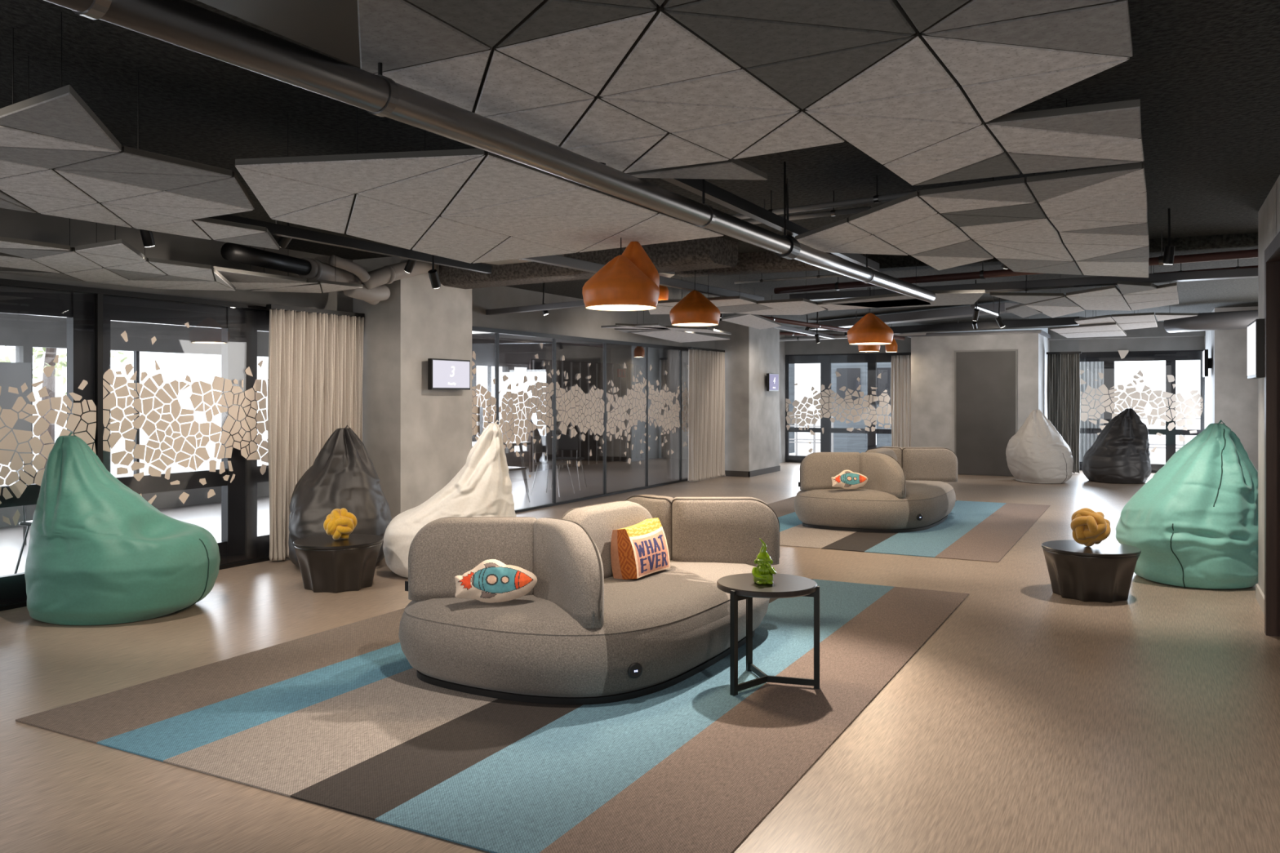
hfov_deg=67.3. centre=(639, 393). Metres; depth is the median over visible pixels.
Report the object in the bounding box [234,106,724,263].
raft
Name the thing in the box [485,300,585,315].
channel
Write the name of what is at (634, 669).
power socket
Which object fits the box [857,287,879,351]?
pendant lamp
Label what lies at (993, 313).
track
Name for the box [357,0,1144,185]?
raft
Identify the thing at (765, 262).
beam
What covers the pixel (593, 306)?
diffuser
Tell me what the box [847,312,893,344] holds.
pendant lamp
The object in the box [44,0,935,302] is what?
pipe
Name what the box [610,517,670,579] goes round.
pillow
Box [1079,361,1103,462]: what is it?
curtain
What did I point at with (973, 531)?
striped rug
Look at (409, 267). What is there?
track spotlight
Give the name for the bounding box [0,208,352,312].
wall
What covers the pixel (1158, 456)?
ground
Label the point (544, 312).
track spotlight
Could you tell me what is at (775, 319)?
pipe
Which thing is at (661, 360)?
wall
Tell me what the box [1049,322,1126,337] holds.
raft
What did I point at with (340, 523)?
cushion
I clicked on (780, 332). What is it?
pipe
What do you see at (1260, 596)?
baseboard
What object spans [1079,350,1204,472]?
window
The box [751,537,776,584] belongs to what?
gnome
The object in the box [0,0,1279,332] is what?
ceiling
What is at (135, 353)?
window
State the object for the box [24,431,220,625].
beanbag
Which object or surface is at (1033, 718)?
floor
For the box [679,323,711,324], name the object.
diffuser
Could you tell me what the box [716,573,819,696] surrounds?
round side table
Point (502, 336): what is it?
ceiling
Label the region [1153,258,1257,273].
pipe
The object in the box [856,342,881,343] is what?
diffuser
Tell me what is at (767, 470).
baseboard
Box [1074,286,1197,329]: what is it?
raft
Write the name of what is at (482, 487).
beanbag
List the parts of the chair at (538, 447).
leg, backrest, leg, seat, leg, leg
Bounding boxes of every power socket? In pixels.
[627,662,642,678]
[916,513,922,520]
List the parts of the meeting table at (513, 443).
leg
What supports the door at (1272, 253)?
in the wall at (1267, 214)
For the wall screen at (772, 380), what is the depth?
17.47 m
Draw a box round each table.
[293,533,383,593]
[471,441,531,492]
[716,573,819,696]
[1041,539,1141,603]
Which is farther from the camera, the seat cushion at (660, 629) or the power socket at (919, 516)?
the power socket at (919, 516)
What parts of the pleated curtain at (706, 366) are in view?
curtain rail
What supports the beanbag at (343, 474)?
on the floor
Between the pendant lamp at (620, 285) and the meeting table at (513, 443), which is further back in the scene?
the meeting table at (513, 443)
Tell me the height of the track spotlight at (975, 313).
0.463 m
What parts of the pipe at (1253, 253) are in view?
hanger rod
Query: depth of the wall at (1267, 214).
6.56 m
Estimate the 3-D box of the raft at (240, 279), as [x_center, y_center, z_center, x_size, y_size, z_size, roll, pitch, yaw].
[-2.744,-1.085,7.673,1.029,0.410,1.438,0,0,-16]
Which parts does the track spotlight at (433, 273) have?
stem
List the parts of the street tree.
crown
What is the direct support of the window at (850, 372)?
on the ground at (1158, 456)
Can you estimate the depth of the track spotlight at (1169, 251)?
6.68 m
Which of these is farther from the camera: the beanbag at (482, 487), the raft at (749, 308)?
the raft at (749, 308)
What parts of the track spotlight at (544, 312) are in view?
stem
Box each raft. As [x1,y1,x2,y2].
[0,12,279,249]
[0,217,235,290]
[213,245,362,293]
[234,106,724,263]
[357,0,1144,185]
[600,292,731,342]
[622,157,767,180]
[648,271,827,329]
[795,98,1149,277]
[817,258,985,311]
[990,275,1178,317]
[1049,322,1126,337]
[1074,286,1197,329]
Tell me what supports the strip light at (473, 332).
attached to the ceiling at (502, 336)
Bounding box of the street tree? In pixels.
[0,346,128,471]
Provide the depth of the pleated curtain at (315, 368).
8.53 m
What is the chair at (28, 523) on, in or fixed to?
on the floor
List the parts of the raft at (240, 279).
felt panel, felt panel, felt panel, felt panel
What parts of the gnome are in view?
arm, arm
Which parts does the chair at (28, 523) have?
leg, post, seat, backrest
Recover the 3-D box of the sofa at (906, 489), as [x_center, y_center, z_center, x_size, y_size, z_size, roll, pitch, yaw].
[2.736,1.034,10.984,1.513,0.817,2.226,0,0,28]
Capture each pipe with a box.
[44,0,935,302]
[220,242,436,305]
[730,175,919,219]
[733,270,844,284]
[745,191,871,224]
[759,294,905,340]
[773,230,1257,293]
[779,329,839,336]
[779,333,925,341]
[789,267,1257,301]
[867,275,1095,293]
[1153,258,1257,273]
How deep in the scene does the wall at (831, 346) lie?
19.99 m
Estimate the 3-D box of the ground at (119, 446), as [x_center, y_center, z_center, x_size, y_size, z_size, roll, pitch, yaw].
[-20.195,1.650,16.539,28.800,0.200,30.200,0,0,28]
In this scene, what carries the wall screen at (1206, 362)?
attached to the wall at (1231, 397)
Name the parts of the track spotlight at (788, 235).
stem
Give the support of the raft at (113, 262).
hanging from the ceiling at (1204, 74)
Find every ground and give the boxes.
[0,436,268,486]
[32,415,1199,464]
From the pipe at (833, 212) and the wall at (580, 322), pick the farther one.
the wall at (580, 322)
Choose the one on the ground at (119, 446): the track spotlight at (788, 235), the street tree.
the street tree
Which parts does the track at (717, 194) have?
hanger rod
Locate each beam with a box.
[439,236,737,288]
[675,251,848,277]
[868,232,1257,271]
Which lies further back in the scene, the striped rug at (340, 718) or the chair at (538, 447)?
the chair at (538, 447)
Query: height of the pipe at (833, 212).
0.159 m
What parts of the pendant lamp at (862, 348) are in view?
lamp shade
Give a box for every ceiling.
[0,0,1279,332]
[471,333,644,348]
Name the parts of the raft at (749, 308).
felt panel, felt panel, felt panel, felt panel, felt panel, felt panel, felt panel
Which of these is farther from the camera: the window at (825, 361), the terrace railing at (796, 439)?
the terrace railing at (796, 439)
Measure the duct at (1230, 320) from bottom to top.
0.260 m
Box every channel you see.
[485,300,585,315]
[520,254,764,301]
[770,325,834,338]
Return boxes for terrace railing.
[789,413,833,455]
[1141,417,1199,448]
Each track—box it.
[206,214,491,273]
[660,177,879,271]
[970,296,998,316]
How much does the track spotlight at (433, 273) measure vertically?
0.532 m
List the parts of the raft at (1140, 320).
felt panel, felt panel, felt panel, felt panel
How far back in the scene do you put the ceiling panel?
2.86 m
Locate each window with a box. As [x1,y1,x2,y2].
[0,278,270,611]
[6,345,528,475]
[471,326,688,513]
[785,352,911,462]
[831,328,1048,453]
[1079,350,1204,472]
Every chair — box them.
[13,471,37,573]
[502,442,530,502]
[530,435,574,497]
[550,434,586,490]
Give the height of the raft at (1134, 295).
0.420 m
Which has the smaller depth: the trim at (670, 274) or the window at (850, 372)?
the trim at (670, 274)
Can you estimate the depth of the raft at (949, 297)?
8.87 m
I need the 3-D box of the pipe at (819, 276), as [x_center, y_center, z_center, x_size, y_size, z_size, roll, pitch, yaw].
[1.433,-1.188,9.207,1.186,0.204,0.029,0,0,33]
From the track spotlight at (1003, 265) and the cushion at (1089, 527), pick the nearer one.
the cushion at (1089, 527)
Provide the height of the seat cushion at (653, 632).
0.392 m
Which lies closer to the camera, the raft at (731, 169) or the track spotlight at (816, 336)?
the raft at (731, 169)
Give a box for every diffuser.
[591,304,650,308]
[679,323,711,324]
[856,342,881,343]
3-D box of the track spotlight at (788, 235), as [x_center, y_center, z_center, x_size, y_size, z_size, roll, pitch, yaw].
[0.902,-1.064,5.913,0.064,0.453,0.119,0,0,29]
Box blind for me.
[528,359,642,471]
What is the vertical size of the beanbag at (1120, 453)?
1.241 m
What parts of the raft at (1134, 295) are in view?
felt panel, felt panel, felt panel, felt panel, felt panel, felt panel, felt panel, felt panel, felt panel, felt panel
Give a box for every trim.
[482,253,675,277]
[906,329,1050,338]
[1048,322,1204,340]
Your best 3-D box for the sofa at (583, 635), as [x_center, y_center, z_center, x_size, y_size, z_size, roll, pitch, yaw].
[-0.191,1.034,5.450,1.513,0.817,2.226,0,0,28]
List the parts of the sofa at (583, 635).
backrest, backrest, backrest, backrest, backrest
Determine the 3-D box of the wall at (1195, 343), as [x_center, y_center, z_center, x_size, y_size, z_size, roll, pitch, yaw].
[9.041,-1.040,17.958,2.570,0.500,0.200,0,0,28]
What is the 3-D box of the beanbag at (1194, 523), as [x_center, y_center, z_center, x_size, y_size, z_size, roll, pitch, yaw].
[4.270,0.827,7.503,0.990,1.250,0.938,0,0,3]
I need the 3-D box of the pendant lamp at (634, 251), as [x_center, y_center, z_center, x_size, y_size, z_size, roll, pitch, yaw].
[-0.033,-0.932,5.765,0.300,0.716,0.300,0,0,44]
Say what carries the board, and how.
on the floor
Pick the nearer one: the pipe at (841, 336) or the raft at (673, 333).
the raft at (673, 333)
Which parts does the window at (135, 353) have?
frame, frame, frame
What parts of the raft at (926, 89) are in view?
felt panel, felt panel, felt panel, felt panel, felt panel, felt panel, felt panel, felt panel, felt panel, felt panel, felt panel, felt panel, felt panel, felt panel, felt panel, felt panel, felt panel, felt panel, felt panel, felt panel, felt panel, felt panel, felt panel, felt panel, felt panel, felt panel, felt panel, felt panel, felt panel, felt panel, felt panel, felt panel, felt panel, felt panel, felt panel, felt panel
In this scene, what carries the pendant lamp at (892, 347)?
hanging from the ceiling at (1204, 74)
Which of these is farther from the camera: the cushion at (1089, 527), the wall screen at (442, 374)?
the wall screen at (442, 374)
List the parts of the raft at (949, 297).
felt panel, felt panel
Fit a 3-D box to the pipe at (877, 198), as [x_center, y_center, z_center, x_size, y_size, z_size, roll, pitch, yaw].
[1.116,-1.210,5.890,1.415,0.161,0.043,0,0,37]
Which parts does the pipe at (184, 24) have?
hanger rod, hanger rod, hanger rod, hanger rod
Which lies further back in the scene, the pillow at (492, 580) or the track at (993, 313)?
the track at (993, 313)
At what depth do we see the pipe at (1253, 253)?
8.47 m
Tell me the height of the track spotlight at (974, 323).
0.303 m
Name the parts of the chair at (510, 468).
seat, leg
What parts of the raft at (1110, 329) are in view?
felt panel, felt panel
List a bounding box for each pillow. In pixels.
[454,559,537,603]
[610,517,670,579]
[831,470,867,488]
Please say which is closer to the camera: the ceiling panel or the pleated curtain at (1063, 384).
the ceiling panel
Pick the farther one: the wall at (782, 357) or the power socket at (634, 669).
the wall at (782, 357)
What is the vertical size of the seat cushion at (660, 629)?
0.392 m
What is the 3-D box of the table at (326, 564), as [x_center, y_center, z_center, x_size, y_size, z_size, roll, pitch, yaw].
[-2.264,1.274,7.234,0.648,0.353,0.648,0,0,18]
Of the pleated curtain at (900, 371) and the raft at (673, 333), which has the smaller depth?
the raft at (673, 333)
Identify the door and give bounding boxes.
[954,349,1017,475]
[1264,231,1279,636]
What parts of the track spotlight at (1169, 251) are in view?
stem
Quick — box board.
[0,362,31,544]
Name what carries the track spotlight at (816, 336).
hanging from the ceiling at (1204, 74)
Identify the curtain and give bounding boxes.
[266,304,364,560]
[688,346,725,481]
[889,353,911,448]
[1046,351,1081,473]
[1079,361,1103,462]
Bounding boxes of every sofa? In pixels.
[398,494,779,705]
[793,446,957,533]
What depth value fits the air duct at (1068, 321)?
15.44 m
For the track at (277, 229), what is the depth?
6.39 m
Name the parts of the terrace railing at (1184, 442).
rail, rail, rail, post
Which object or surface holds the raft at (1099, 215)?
hanging from the ceiling at (1204, 74)
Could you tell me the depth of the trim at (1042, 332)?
17.12 m
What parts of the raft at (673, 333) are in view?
felt panel, felt panel, felt panel, felt panel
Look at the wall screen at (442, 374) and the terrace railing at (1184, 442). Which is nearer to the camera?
the wall screen at (442, 374)
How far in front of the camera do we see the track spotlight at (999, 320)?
11.77 m
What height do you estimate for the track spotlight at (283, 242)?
0.307 m
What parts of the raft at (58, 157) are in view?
felt panel, felt panel, felt panel, felt panel, felt panel, felt panel, felt panel, felt panel, felt panel, felt panel, felt panel, felt panel, felt panel, felt panel, felt panel, felt panel, felt panel, felt panel, felt panel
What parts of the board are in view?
panel, leg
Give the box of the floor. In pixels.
[0,457,1279,852]
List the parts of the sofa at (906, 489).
backrest, backrest, backrest, backrest, backrest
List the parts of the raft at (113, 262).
felt panel, felt panel, felt panel, felt panel, felt panel, felt panel, felt panel, felt panel, felt panel, felt panel, felt panel, felt panel, felt panel, felt panel, felt panel, felt panel, felt panel, felt panel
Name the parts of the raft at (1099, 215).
felt panel, felt panel, felt panel, felt panel, felt panel, felt panel, felt panel, felt panel, felt panel, felt panel, felt panel, felt panel, felt panel, felt panel, felt panel, felt panel, felt panel, felt panel, felt panel, felt panel, felt panel, felt panel, felt panel, felt panel, felt panel, felt panel, felt panel, felt panel, felt panel, felt panel, felt panel, felt panel, felt panel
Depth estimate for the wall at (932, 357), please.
17.45 m
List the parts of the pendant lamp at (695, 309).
lamp shade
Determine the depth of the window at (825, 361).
19.96 m
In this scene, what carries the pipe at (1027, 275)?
hanging from the ceiling at (1204, 74)
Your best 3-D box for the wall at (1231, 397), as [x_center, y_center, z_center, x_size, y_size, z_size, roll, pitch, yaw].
[10.209,0.080,15.523,1.780,2.740,3.400,0,0,28]
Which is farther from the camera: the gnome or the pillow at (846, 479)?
the pillow at (846, 479)
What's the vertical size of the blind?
2.100 m
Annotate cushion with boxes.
[323,507,356,540]
[398,564,729,697]
[600,560,769,696]
[793,481,948,529]
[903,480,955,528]
[1070,507,1111,546]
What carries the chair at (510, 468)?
on the floor
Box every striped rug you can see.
[15,578,968,852]
[768,496,1050,562]
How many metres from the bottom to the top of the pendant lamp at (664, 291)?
0.357 m
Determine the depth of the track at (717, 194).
5.17 m
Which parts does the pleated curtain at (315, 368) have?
curtain rail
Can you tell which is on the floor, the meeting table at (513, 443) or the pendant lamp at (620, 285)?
the meeting table at (513, 443)
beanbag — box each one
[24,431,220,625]
[288,425,391,567]
[382,420,516,577]
[1005,408,1073,484]
[1081,406,1151,483]
[1115,419,1257,589]
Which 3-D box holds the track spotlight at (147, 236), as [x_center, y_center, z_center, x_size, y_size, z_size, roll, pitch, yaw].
[-2.947,-1.083,5.753,0.064,0.414,0.105,0,0,10]
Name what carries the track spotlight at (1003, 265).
hanging from the ceiling at (1204, 74)
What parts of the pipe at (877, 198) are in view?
hanger rod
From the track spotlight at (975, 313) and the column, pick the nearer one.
the column
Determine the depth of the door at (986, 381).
17.08 m
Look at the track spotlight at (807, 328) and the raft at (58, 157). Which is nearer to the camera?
the raft at (58, 157)
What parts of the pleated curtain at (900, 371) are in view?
curtain rail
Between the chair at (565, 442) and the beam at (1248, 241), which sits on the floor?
the chair at (565, 442)
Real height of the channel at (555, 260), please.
0.070 m
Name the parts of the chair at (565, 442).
backrest, seat, leg, leg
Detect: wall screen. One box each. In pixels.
[427,358,470,390]
[766,373,778,391]
[1202,349,1212,377]
[1247,318,1264,378]
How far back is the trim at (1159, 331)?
17.45 m
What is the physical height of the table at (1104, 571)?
0.353 m
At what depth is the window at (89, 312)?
7.39 m
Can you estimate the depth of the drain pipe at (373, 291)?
8.27 m
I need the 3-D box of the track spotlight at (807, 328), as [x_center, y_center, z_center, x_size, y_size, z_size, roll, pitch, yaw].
[2.734,-1.136,15.768,0.064,0.310,0.131,0,0,-32]
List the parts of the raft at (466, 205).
felt panel, felt panel, felt panel, felt panel, felt panel, felt panel, felt panel, felt panel, felt panel, felt panel, felt panel, felt panel, felt panel, felt panel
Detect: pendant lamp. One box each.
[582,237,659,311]
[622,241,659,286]
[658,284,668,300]
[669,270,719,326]
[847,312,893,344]
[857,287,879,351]
[884,338,897,351]
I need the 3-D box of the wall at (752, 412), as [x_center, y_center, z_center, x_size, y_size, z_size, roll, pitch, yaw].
[1.908,0.080,17.617,0.800,2.740,1.550,0,0,28]
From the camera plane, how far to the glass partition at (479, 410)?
12.89 m
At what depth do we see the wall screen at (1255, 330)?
5.91 m
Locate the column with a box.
[352,256,471,519]
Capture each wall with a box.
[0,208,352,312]
[0,312,610,527]
[471,285,714,349]
[610,347,688,459]
[714,320,779,471]
[779,334,785,462]
[784,331,911,355]
[911,333,1049,476]
[1049,336,1204,351]
[1204,306,1257,471]
[1257,174,1279,595]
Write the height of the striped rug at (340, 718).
0.006 m
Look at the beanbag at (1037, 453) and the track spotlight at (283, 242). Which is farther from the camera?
the beanbag at (1037, 453)
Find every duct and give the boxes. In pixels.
[809,302,1018,329]
[844,316,1084,336]
[1163,310,1257,333]
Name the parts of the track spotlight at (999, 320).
stem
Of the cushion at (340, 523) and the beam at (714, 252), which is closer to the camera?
the cushion at (340, 523)
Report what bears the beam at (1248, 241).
attached to the ceiling at (1204, 74)
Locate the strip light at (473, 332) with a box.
[471,331,488,333]
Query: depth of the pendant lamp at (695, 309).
8.40 m
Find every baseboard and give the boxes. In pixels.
[724,465,780,477]
[1255,583,1264,614]
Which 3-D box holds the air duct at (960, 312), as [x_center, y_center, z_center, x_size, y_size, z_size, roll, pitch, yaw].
[4.114,-1.190,15.100,0.300,0.120,4.241,0,0,-28]
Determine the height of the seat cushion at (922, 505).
0.392 m
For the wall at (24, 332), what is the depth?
12.37 m
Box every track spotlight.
[139,229,155,247]
[277,222,292,248]
[404,247,416,273]
[427,254,440,288]
[542,282,548,315]
[786,183,793,238]
[804,315,810,330]
[814,311,820,342]
[972,280,979,320]
[972,320,977,329]
[995,297,1004,328]
[1001,263,1008,269]
[1163,208,1174,264]
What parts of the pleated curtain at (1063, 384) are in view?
curtain rail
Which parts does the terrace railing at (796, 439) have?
post, rail, rail, rail, post, post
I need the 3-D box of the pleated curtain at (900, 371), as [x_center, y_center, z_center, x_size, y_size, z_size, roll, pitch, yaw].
[5.290,0.318,19.052,0.660,2.245,0.095,0,0,28]

